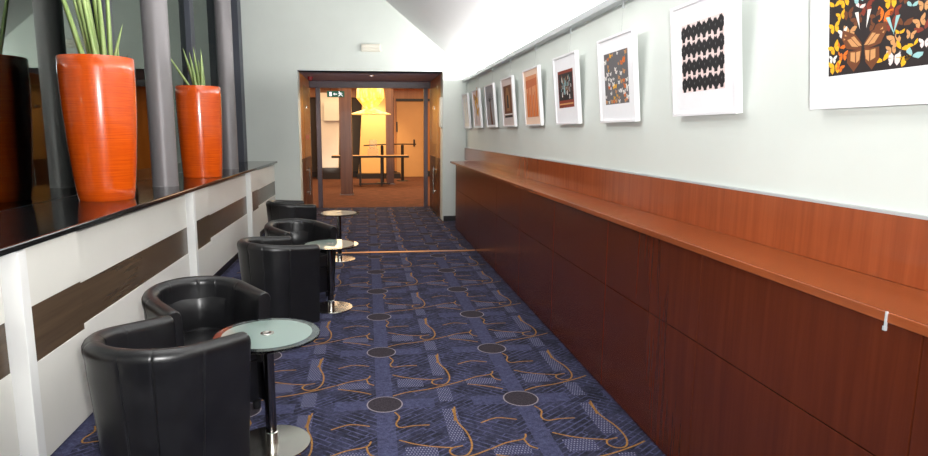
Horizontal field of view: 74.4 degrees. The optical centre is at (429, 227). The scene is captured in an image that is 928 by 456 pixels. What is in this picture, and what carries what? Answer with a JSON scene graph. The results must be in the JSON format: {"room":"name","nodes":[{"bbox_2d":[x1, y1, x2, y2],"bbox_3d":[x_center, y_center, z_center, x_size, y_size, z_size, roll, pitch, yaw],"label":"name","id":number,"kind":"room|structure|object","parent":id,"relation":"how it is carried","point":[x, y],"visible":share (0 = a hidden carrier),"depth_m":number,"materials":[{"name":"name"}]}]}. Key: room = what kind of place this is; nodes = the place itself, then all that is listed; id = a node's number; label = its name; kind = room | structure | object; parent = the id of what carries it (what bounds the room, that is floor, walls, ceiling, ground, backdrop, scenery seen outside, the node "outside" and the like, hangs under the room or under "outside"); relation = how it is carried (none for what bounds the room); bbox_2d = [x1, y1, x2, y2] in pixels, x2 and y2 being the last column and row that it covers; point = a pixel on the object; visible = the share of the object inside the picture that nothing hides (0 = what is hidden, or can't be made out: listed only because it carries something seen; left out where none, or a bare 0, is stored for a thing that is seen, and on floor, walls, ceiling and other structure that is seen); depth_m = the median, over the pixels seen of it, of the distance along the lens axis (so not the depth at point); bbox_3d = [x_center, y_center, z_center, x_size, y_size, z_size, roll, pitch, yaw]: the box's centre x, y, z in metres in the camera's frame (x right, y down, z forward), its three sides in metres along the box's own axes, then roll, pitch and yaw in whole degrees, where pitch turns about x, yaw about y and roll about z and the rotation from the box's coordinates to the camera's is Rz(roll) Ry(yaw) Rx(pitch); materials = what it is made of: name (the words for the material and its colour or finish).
{"room":"lounge corridor","nodes":[
{"label":"lounge corridor","id":0,"kind":"room"},
{"bbox_2d":[299,73,312,203],"bbox_3d":[-2.483,-1.603,11.987,0.115,2.660,1.840,-1,9,-6],"label":"wall","id":1,"kind":"structure","parent":0,"point":[304,83],"depth_m":11.84,"materials":[{"name":"brown wood"}]},
{"bbox_2d":[306,106,310,194],"bbox_3d":[-2.314,-1.472,11.765,0.085,2.430,1.250,-1,9,-6],"label":"door","id":2,"kind":"structure","parent":1,"relation":"in","point":[306,106],"depth_m":11.37,"materials":[{"name":"brown wood"}]},
{"bbox_2d":[310,97,393,170],"bbox_3d":[-2.304,-3.567,22.299,10.400,3.350,0.200,-1,9,-6],"label":"wall","id":3,"kind":"structure","parent":0,"point":[356,105],"depth_m":22.12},
{"bbox_2d":[310,88,393,97],"bbox_3d":[-4.383,-4.842,21.682,6.180,0.380,0.200,-1,9,-6],"label":"trim","id":4,"kind":"structure","parent":3,"relation":"attached to","point":[312,90],"depth_m":21.66,"materials":[{"name":"brown wood"}]},
{"bbox_2d":[312,171,429,176],"bbox_3d":[-2.285,-1.982,22.356,10.400,0.200,0.180,-1,9,-6],"label":"baseboard","id":5,"kind":"structure","parent":3,"relation":"attached to","point":[313,172],"depth_m":22.21,"materials":[{"name":"metal"}]},
{"bbox_2d":[240,0,465,220],"bbox_3d":[-1.433,-2.457,10.842,4.400,4.700,0.360,-1,9,-6],"label":"wall","id":6,"kind":"structure","parent":0,"point":[280,38],"depth_m":10.57,"materials":[{"name":"paint"}]},
{"bbox_2d":[361,44,380,51],"bbox_3d":[-1.021,-3.122,10.566,0.340,0.130,0.061,-1,9,-6],"label":"emergency light","id":7,"kind":"object","parent":6,"relation":"attached to","point":[364,47],"visible":1,"depth_m":10.54,"materials":[{"name":"white plastic"}]},
{"bbox_2d":[302,155,439,161],"bbox_3d":[-1.162,-1.387,12.157,2.770,0.060,1.840,-1,9,-6],"label":"trim","id":8,"kind":"structure","parent":6,"relation":"attached to","point":[431,156],"depth_m":12.00,"materials":[{"name":"brown wood"}]},
{"bbox_2d":[439,97,442,126],"bbox_3d":[0.193,-2.087,11.002,0.047,0.520,0.190,-1,9,-6],"label":"panel","id":9,"kind":"object","parent":6,"relation":"attached to","point":[440,98],"visible":1,"depth_m":10.92,"materials":[{"name":"white plastic"}]},
{"bbox_2d":[443,216,454,220],"bbox_3d":[-1.126,-0.155,11.044,3.220,0.090,0.014,-1,9,-6],"label":"baseboard","id":10,"kind":"structure","parent":6,"relation":"attached to","point":[445,218],"depth_m":11.19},
{"bbox_2d":[50,176,665,455],"bbox_3d":[-1.086,-0.008,10.773,10.400,0.122,26.600,-1,9,-6],"label":"floor","id":11,"kind":"structure","parent":0,"point":[434,353],"depth_m":4.22,"materials":[{"name":"blue carpet"}]},
{"bbox_2d":[0,278,19,455],"bbox_3d":[-2.091,0.862,1.384,0.750,1.068,2.776,-1,9,-6],"label":"partition wall","id":12,"kind":"structure","parent":11,"relation":"on","point":[9,441],"depth_m":2.74,"materials":[{"name":"white paint"}]},
{"bbox_2d":[0,195,189,455],"bbox_3d":[-2.375,0.431,4.136,0.750,1.068,2.816,-1,9,-6],"label":"partition wall","id":13,"kind":"structure","parent":11,"relation":"on","point":[58,292],"depth_m":3.26,"materials":[{"name":"white paint"}]},
{"bbox_2d":[0,161,276,256],"bbox_3d":[-2.369,-0.109,4.011,0.755,0.035,13.600,-1,9,-6],"label":"countertop","id":14,"kind":"structure","parent":13,"relation":"on","point":[23,227],"depth_m":3.87,"materials":[{"name":"black stone"}]},
{"bbox_2d":[55,0,136,201],"bbox_3d":[-2.432,-1.170,4.449,0.508,1.925,0.508,-1,9,-6],"label":"potted plant","id":15,"kind":"object","parent":14,"relation":"on","point":[97,89],"visible":1,"depth_m":4.35,"materials":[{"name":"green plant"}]},
{"bbox_2d":[140,0,178,186],"bbox_3d":[-2.471,-2.092,5.441,0.234,3.440,0.234,-1,9,-6],"label":"round column","id":16,"kind":"structure","parent":14,"relation":"on","point":[154,13],"depth_m":5.50,"materials":[{"name":"grey paint"}]},
{"bbox_2d":[171,48,222,177],"bbox_3d":[-2.570,-1.287,6.798,0.480,1.430,0.480,2,9,14],"label":"potted plant","id":17,"kind":"object","parent":14,"relation":"on","point":[198,105],"visible":1,"depth_m":6.66,"materials":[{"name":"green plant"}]},
{"bbox_2d":[214,0,238,168],"bbox_3d":[-2.751,-2.516,8.153,0.222,3.440,0.222,-1,9,-6],"label":"round column","id":18,"kind":"structure","parent":14,"relation":"on","point":[222,8],"depth_m":8.16,"materials":[{"name":"grey paint"}]},
{"bbox_2d":[81,315,250,455],"bbox_3d":[-1.206,0.814,2.725,0.603,0.748,0.555,5,10,29],"label":"tub chair","id":19,"kind":"object","parent":11,"relation":"on","point":[150,395],"visible":1,"depth_m":2.52,"materials":[{"name":"black leather"}]},
{"bbox_2d":[141,276,270,408],"bbox_3d":[-1.315,0.691,3.513,0.555,0.748,0.603,9,12,44],"label":"tub chair","id":20,"kind":"object","parent":11,"relation":"on","point":[200,307],"visible":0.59,"depth_m":3.58,"materials":[{"name":"black leather"}]},
{"bbox_2d":[184,329,256,361],"bbox_3d":[-1.297,0.694,3.496,0.447,0.148,0.444,9,12,44],"label":"seat cushion","id":21,"kind":"object","parent":20,"relation":"on","point":[191,336],"depth_m":3.51,"materials":[{"name":"black leather"}]},
{"bbox_2d":[184,174,247,275],"bbox_3d":[-2.659,0.001,6.883,0.750,1.068,2.766,-1,9,-6],"label":"wall panel","id":22,"kind":"object","parent":11,"relation":"on","point":[216,214],"depth_m":6.57,"materials":[{"name":"white paint"}]},
{"bbox_2d":[246,164,275,236],"bbox_3d":[-2.931,-0.410,9.512,0.750,1.068,2.576,-1,9,-6],"label":"wall panel","id":23,"kind":"object","parent":11,"relation":"on","point":[260,183],"depth_m":9.16,"materials":[{"name":"white paint"}]},
{"bbox_2d":[212,318,319,455],"bbox_3d":[-0.819,0.823,3.117,0.524,0.604,0.524,-1,9,-6],"label":"glass side table","id":24,"kind":"object","parent":11,"relation":"on","point":[269,336],"visible":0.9,"depth_m":3.11,"materials":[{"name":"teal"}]},
{"bbox_2d":[237,236,319,322],"bbox_3d":[-1.287,0.452,5.043,0.555,0.748,0.603,-7,11,-37],"label":"tub chair","id":25,"kind":"object","parent":11,"relation":"on","point":[289,273],"visible":0.84,"depth_m":4.84,"materials":[{"name":"black leather"}]},
{"bbox_2d":[266,200,316,221],"bbox_3d":[-1.809,0.014,7.838,0.555,0.748,0.603,-5,10,-28],"label":"tub chair","id":26,"kind":"object","parent":11,"relation":"on","point":[276,209],"visible":0.46,"depth_m":7.58,"materials":[{"name":"black leather"}]},
{"bbox_2d":[264,218,336,295],"bbox_3d":[-1.311,0.306,5.974,0.555,0.748,0.603,9,12,44],"label":"tub chair","id":27,"kind":"object","parent":11,"relation":"on","point":[300,230],"visible":0.43,"depth_m":6.01,"materials":[{"name":"black leather"}]},
{"bbox_2d":[316,93,340,178],"bbox_3d":[-3.392,-3.212,21.327,1.150,2.950,0.800,-1,9,-6],"label":"pillar","id":28,"kind":"structure","parent":11,"relation":"on","point":[330,133],"depth_m":21.07,"materials":[{"name":"paint"}]},
{"bbox_2d":[300,239,358,313],"bbox_3d":[-0.912,0.437,5.580,0.524,0.604,0.524,-1,9,-6],"label":"glass side table","id":29,"kind":"object","parent":11,"relation":"on","point":[330,306],"visible":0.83,"depth_m":5.56,"materials":[{"name":"metal"}]},
{"bbox_2d":[318,210,359,261],"bbox_3d":[-1.150,0.100,7.731,0.524,0.604,0.524,-1,9,-6],"label":"glass side table","id":30,"kind":"object","parent":11,"relation":"on","point":[335,213],"visible":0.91,"depth_m":7.70,"materials":[{"name":"metal"}]},
{"bbox_2d":[339,88,353,194],"bbox_3d":[-2.161,-2.461,15.671,0.350,3.215,0.350,-1,9,-6],"label":"column","id":31,"kind":"structure","parent":11,"relation":"on","point":[345,104],"depth_m":15.56,"materials":[{"name":"brown wood"}]},
{"bbox_2d":[331,155,408,185],"bbox_3d":[-1.788,-1.739,18.366,2.280,0.894,0.600,-1,9,-6],"label":"console table","id":32,"kind":"object","parent":11,"relation":"on","point":[381,157],"visible":0.96,"depth_m":18.14,"materials":[{"name":"metal"}]},
{"bbox_2d":[368,140,378,155],"bbox_3d":[-1.699,-2.393,18.171,0.320,0.460,0.200,-1,9,-6],"label":"acrylic stand","id":33,"kind":"object","parent":32,"relation":"on","point":[372,151],"visible":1,"depth_m":18.09,"materials":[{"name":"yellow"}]},
{"bbox_2d":[357,88,400,178],"bbox_3d":[-1.830,-3.351,21.568,1.530,3.150,0.800,-1,9,-6],"label":"pillar","id":34,"kind":"structure","parent":11,"relation":"on","point":[373,127],"depth_m":21.34,"materials":[{"name":"paint"}]},
{"bbox_2d":[377,145,385,182],"bbox_3d":[-1.522,-2.035,19.466,0.400,1.200,0.400,-1,9,-6],"label":"barrier post","id":35,"kind":"object","parent":11,"relation":"on","point":[382,146],"visible":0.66,"depth_m":19.41,"materials":[{"name":"metal"}]},
{"bbox_2d":[363,143,415,145],"bbox_3d":[-1.256,-2.700,19.747,0.043,0.053,2.658,6,11,35],"label":"bar","id":36,"kind":"object","parent":35,"relation":"on","point":[402,143],"visible":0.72,"depth_m":20.01,"materials":[{"name":"metal"}]},
{"bbox_2d":[385,88,394,183],"bbox_3d":[-1.253,-2.973,18.940,0.276,3.215,0.276,-1,9,-6],"label":"column","id":37,"kind":"structure","parent":11,"relation":"on","point":[388,91],"depth_m":18.84,"materials":[{"name":"brown wood"}]},
{"bbox_2d":[397,145,407,180],"bbox_3d":[-0.917,-2.169,20.321,0.400,1.200,0.400,-1,9,-6],"label":"barrier post","id":38,"kind":"object","parent":11,"relation":"on","point":[402,146],"visible":1,"depth_m":20.30,"materials":[{"name":"metal"}]},
{"bbox_2d":[336,250,474,252],"bbox_3d":[-0.377,0.320,8.273,2.000,0.006,0.060,-1,9,-6],"label":"threshold strip","id":39,"kind":"object","parent":11,"relation":"on","point":[428,250],"visible":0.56,"depth_m":8.27,"materials":[{"name":"gold metal"}]},
{"bbox_2d":[455,165,465,238],"bbox_3d":[0.632,-0.437,9.668,0.300,1.072,1.088,-1,9,-6],"label":"panel","id":40,"kind":"object","parent":11,"relation":"on","point":[460,217],"visible":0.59,"depth_m":9.60,"materials":[{"name":"brown wood"}]},
{"bbox_2d":[466,169,479,252],"bbox_3d":[0.742,-0.270,8.601,0.300,1.072,1.078,-1,9,-6],"label":"panel","id":41,"kind":"object","parent":11,"relation":"on","point":[472,178],"visible":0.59,"depth_m":8.53,"materials":[{"name":"brown wood"}]},
{"bbox_2d":[479,174,496,270],"bbox_3d":[0.852,-0.103,7.535,0.300,1.072,1.088,-1,9,-6],"label":"panel","id":42,"kind":"object","parent":11,"relation":"on","point":[487,185],"visible":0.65,"depth_m":7.46,"materials":[{"name":"brown wood"}]},
{"bbox_2d":[496,180,520,294],"bbox_3d":[0.962,0.064,6.468,0.300,1.072,1.078,-1,9,-6],"label":"panel","id":43,"kind":"object","parent":11,"relation":"on","point":[508,196],"visible":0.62,"depth_m":6.38,"materials":[{"name":"brown wood"}]},
{"bbox_2d":[518,189,554,330],"bbox_3d":[1.072,0.231,5.407,0.300,1.072,1.078,-1,9,-6],"label":"panel","id":44,"kind":"object","parent":11,"relation":"on","point":[537,212],"visible":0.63,"depth_m":5.31,"materials":[{"name":"brown wood"}]},
{"bbox_2d":[450,161,927,336],"bbox_3d":[1.077,-0.284,5.174,0.331,0.054,11.200,-1,9,-6],"label":"wooden ledge","id":45,"kind":"object","parent":44,"relation":"on","point":[897,304],"visible":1,"depth_m":2.37,"materials":[{"name":"brown wood"}]},
{"bbox_2d":[464,147,927,290],"bbox_3d":[1.221,-0.454,5.346,0.024,0.232,11.560,-1,9,-6],"label":"panel","id":46,"kind":"object","parent":45,"relation":"on","point":[889,245],"visible":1,"depth_m":2.67,"materials":[{"name":"brown wood"}]},
{"bbox_2d":[551,201,608,384],"bbox_3d":[1.181,0.397,4.345,0.300,1.072,1.078,-1,9,-6],"label":"panel","id":47,"kind":"object","parent":11,"relation":"on","point":[580,237],"visible":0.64,"depth_m":4.23,"materials":[{"name":"brown wood"}]},
{"bbox_2d":[601,221,702,455],"bbox_3d":[1.290,0.561,3.294,0.300,1.072,1.058,-1,9,-6],"label":"panel","id":48,"kind":"object","parent":11,"relation":"on","point":[652,292],"visible":0.61,"depth_m":3.15,"materials":[{"name":"brown wood"}]},
{"bbox_2d":[689,255,923,455],"bbox_3d":[1.399,0.726,2.242,0.300,1.072,1.078,-1,9,-6],"label":"panel","id":49,"kind":"object","parent":11,"relation":"on","point":[781,370],"visible":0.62,"depth_m":2.12,"materials":[{"name":"brown wood"}]},
{"bbox_2d":[297,70,440,81],"bbox_3d":[-1.159,-3.003,11.874,2.770,0.140,2.500,-1,9,-6],"label":"ceiling","id":50,"kind":"structure","parent":0,"point":[390,76],"depth_m":11.69,"materials":[{"name":"paint"}]},
{"bbox_2d":[394,89,429,170],"bbox_3d":[0.787,-3.624,22.437,4.220,3.020,0.140,-1,9,-6],"label":"door frame","id":51,"kind":"structure","parent":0,"point":[398,93],"depth_m":22.07,"materials":[{"name":"brown wood"}]},
{"bbox_2d":[396,99,429,176],"bbox_3d":[-0.370,-3.274,22.204,1.720,2.800,0.090,-1,9,-6],"label":"door","id":52,"kind":"structure","parent":51,"relation":"attached to","point":[409,124],"depth_m":22.15,"materials":[{"name":"wood"}]},
{"bbox_2d":[430,74,440,216],"bbox_3d":[0.158,-1.645,12.253,0.117,2.660,1.840,-1,9,-6],"label":"wall","id":53,"kind":"structure","parent":0,"point":[435,84],"depth_m":12.18,"materials":[{"name":"brown wood"}]},
{"bbox_2d":[433,106,435,193],"bbox_3d":[0.042,-1.510,12.003,0.085,2.430,1.250,-1,9,-6],"label":"door","id":54,"kind":"structure","parent":53,"relation":"in","point":[433,106],"depth_m":11.60,"materials":[{"name":"brown wood"}]},
{"bbox_2d":[386,0,579,70],"bbox_3d":[-0.725,-2.652,3.783,4.400,2.129,13.600,-1,9,-6],"label":"ceiling","id":55,"kind":"structure","parent":0,"point":[469,32],"depth_m":8.01,"materials":[{"name":"paint"}]},
{"bbox_2d":[466,0,927,215],"bbox_3d":[1.389,-0.542,4.434,0.130,2.900,13.800,-1,9,-6],"label":"wall","id":56,"kind":"structure","parent":0,"point":[876,156],"depth_m":2.89,"materials":[{"name":"paint"}]},
{"bbox_2d":[462,0,628,81],"bbox_3d":[1.288,-1.581,4.255,0.070,0.052,13.390,-1,9,-6],"label":"rail","id":57,"kind":"object","parent":56,"relation":"attached to","point":[606,5],"visible":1,"depth_m":5.50,"materials":[{"name":"metal"}]},
{"bbox_3d":[1.523,-1.083,1.984,0.017,0.229,0.012,-1,9,-6],"label":"hook","id":58,"kind":"object","parent":57,"relation":"hanging from","visible":0},
{"bbox_2d":[810,0,927,109],"bbox_3d":[1.503,-0.705,2.041,0.088,0.586,0.600,-1,9,-6],"label":"framed picture","id":59,"kind":"object","parent":58,"relation":"hanging from","point":[864,53],"visible":1,"depth_m":2.09},
{"bbox_2d":[828,0,927,76],"bbox_3d":[1.494,-0.712,2.042,0.002,0.365,0.435,-6,9,-5],"label":"print","id":60,"kind":"object","parent":59,"relation":"attached to","point":[865,35],"depth_m":2.05},
{"bbox_3d":[1.413,-1.250,3.051,0.017,0.229,0.012,-1,9,-6],"label":"hook","id":61,"kind":"object","parent":57,"relation":"hanging from","visible":0},
{"bbox_2d":[670,0,742,116],"bbox_3d":[1.393,-0.872,3.108,0.088,0.586,0.600,-1,9,-6],"label":"framed picture","id":62,"kind":"object","parent":61,"relation":"hanging from","point":[706,35],"visible":1,"depth_m":3.07},
{"bbox_2d":[681,12,724,92],"bbox_3d":[1.384,-0.879,3.107,0.002,0.352,0.400,-6,9,-5],"label":"print","id":63,"kind":"object","parent":62,"relation":"attached to","point":[703,53],"depth_m":3.09},
{"bbox_3d":[1.303,-1.417,4.120,0.017,0.229,0.012,-1,9,-6],"label":"hook","id":64,"kind":"object","parent":57,"relation":"hanging from","visible":0},
{"bbox_2d":[597,27,639,122],"bbox_3d":[1.282,-1.021,4.180,0.088,0.586,0.600,-1,9,-6],"label":"framed picture","id":65,"kind":"object","parent":64,"relation":"hanging from","point":[617,54],"visible":1,"depth_m":4.12},
{"bbox_2d":[604,48,628,104],"bbox_3d":[1.274,-1.028,4.177,0.001,0.350,0.404,-6,9,-5],"label":"print","id":66,"kind":"object","parent":65,"relation":"attached to","point":[615,63],"depth_m":4.16},
{"bbox_3d":[1.193,-1.583,5.178,0.017,0.229,0.012,-1,9,-6],"label":"hook","id":67,"kind":"object","parent":57,"relation":"hanging from","visible":0},
{"bbox_2d":[552,50,581,124],"bbox_3d":[1.173,-1.187,5.238,0.088,0.586,0.600,-1,9,-6],"label":"framed picture","id":68,"kind":"object","parent":67,"relation":"hanging from","point":[566,68],"visible":1,"depth_m":5.18},
{"bbox_2d":[557,68,573,107],"bbox_3d":[1.164,-1.194,5.236,0.001,0.315,0.400,-6,9,-5],"label":"print","id":69,"kind":"object","parent":68,"relation":"attached to","point":[565,76],"depth_m":5.23},
{"bbox_3d":[1.082,-1.751,6.253,0.017,0.229,0.012,-1,9,-6],"label":"hook","id":70,"kind":"object","parent":57,"relation":"hanging from","visible":0},
{"bbox_2d":[522,65,543,125],"bbox_3d":[1.062,-1.355,6.312,0.088,0.586,0.600,-1,9,-6],"label":"framed picture","id":71,"kind":"object","parent":70,"relation":"hanging from","point":[531,77],"visible":1,"depth_m":6.26},
{"bbox_2d":[525,74,538,116],"bbox_3d":[1.054,-1.362,6.311,0.002,0.420,0.420,-6,9,-5],"label":"print","id":72,"kind":"object","parent":71,"relation":"attached to","point":[531,82],"depth_m":6.30},
{"bbox_3d":[0.971,-1.919,7.329,0.017,0.229,0.012,-1,9,-6],"label":"hook","id":73,"kind":"object","parent":57,"relation":"hanging from","visible":0},
{"bbox_2d":[500,75,516,126],"bbox_3d":[0.951,-1.524,7.389,0.088,0.586,0.600,-1,9,-6],"label":"framed picture","id":74,"kind":"object","parent":73,"relation":"hanging from","point":[507,84],"visible":1,"depth_m":7.33},
{"bbox_2d":[503,84,512,117],"bbox_3d":[0.942,-1.531,7.387,0.002,0.380,0.400,-6,9,-5],"label":"print","id":75,"kind":"object","parent":74,"relation":"attached to","point":[506,89],"depth_m":7.38},
{"bbox_3d":[0.863,-2.084,8.381,0.017,0.229,0.012,-1,9,-6],"label":"hook","id":76,"kind":"object","parent":57,"relation":"hanging from","visible":0},
{"bbox_2d":[484,83,497,127],"bbox_3d":[0.842,-1.688,8.440,0.088,0.586,0.600,-1,9,-6],"label":"framed picture","id":77,"kind":"object","parent":76,"relation":"hanging from","point":[489,90],"visible":1,"depth_m":8.38},
{"bbox_2d":[485,85,494,124],"bbox_3d":[0.834,-1.695,8.438,0.003,0.530,0.540,-6,9,-5],"label":"print","id":78,"kind":"object","parent":77,"relation":"attached to","point":[489,89],"depth_m":8.44},
{"bbox_3d":[0.755,-2.247,9.422,0.017,0.229,0.012,-1,9,-6],"label":"hook","id":79,"kind":"object","parent":57,"relation":"hanging from","visible":0},
{"bbox_2d":[471,87,482,127],"bbox_3d":[0.735,-1.871,9.479,0.088,0.625,0.600,-1,9,-6],"label":"framed picture","id":80,"kind":"object","parent":79,"relation":"hanging from","point":[476,94],"visible":1,"depth_m":9.42},
{"bbox_3d":[0.648,-2.409,10.454,0.017,0.229,0.012,-1,9,-6],"label":"hook","id":81,"kind":"object","parent":57,"relation":"hanging from","visible":0},
{"bbox_2d":[461,93,471,128],"bbox_3d":[0.628,-2.013,10.514,0.088,0.586,0.600,-1,9,-6],"label":"framed picture","id":82,"kind":"object","parent":81,"relation":"hanging from","point":[465,97],"visible":1,"depth_m":10.44},
{"bbox_2d":[462,94,468,125],"bbox_3d":[0.620,-2.020,10.512,0.002,0.530,0.540,-6,9,-5],"label":"print","id":83,"kind":"object","parent":82,"relation":"attached to","point":[465,105],"depth_m":10.52},
{"bbox_3d":[-1.832,-4.200,17.518,10.600,0.760,9.500,-1,9,-6],"label":"ceiling","id":84,"kind":"structure","parent":0,"visible":0},
{"bbox_2d":[327,91,343,96],"bbox_3d":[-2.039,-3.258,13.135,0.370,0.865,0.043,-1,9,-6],"label":"exit sign","id":85,"kind":"object","parent":84,"relation":"hanging from","point":[329,93],"visible":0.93,"depth_m":13.17,"materials":[{"name":"teal"}]},
{"bbox_2d":[352,88,390,114],"bbox_3d":[-1.575,-3.573,16.066,1.080,1.150,1.080,-1,9,-6],"label":"pendant lamp","id":86,"kind":"object","parent":84,"relation":"hanging from","point":[370,98],"visible":0.82,"depth_m":15.85,"materials":[{"name":"yellow"}]},
{"bbox_3d":[-1.356,-2.130,13.119,10.400,3.350,0.120,-1,9,-6],"label":"wall","id":87,"kind":"structure","parent":0,"visible":0},
{"bbox_2d":[309,81,429,207],"bbox_3d":[-1.260,-1.773,13.073,2.770,2.660,0.100,-1,9,-6],"label":"door frame","id":88,"kind":"structure","parent":87,"relation":"attached to","point":[317,85],"depth_m":12.92,"materials":[{"name":"paint"}]},
{"bbox_3d":[-2.839,0.439,4.049,0.150,1.080,13.600,-1,9,-6],"label":"wall","id":89,"kind":"structure","parent":0,"visible":0},
{"bbox_2d":[0,0,247,210],"bbox_3d":[-2.652,-1.824,3.714,0.305,3.445,13.600,-1,9,-6],"label":"window","id":90,"kind":"structure","parent":89,"relation":"in","point":[35,166],"depth_m":4.57,"materials":[{"name":"glass"}]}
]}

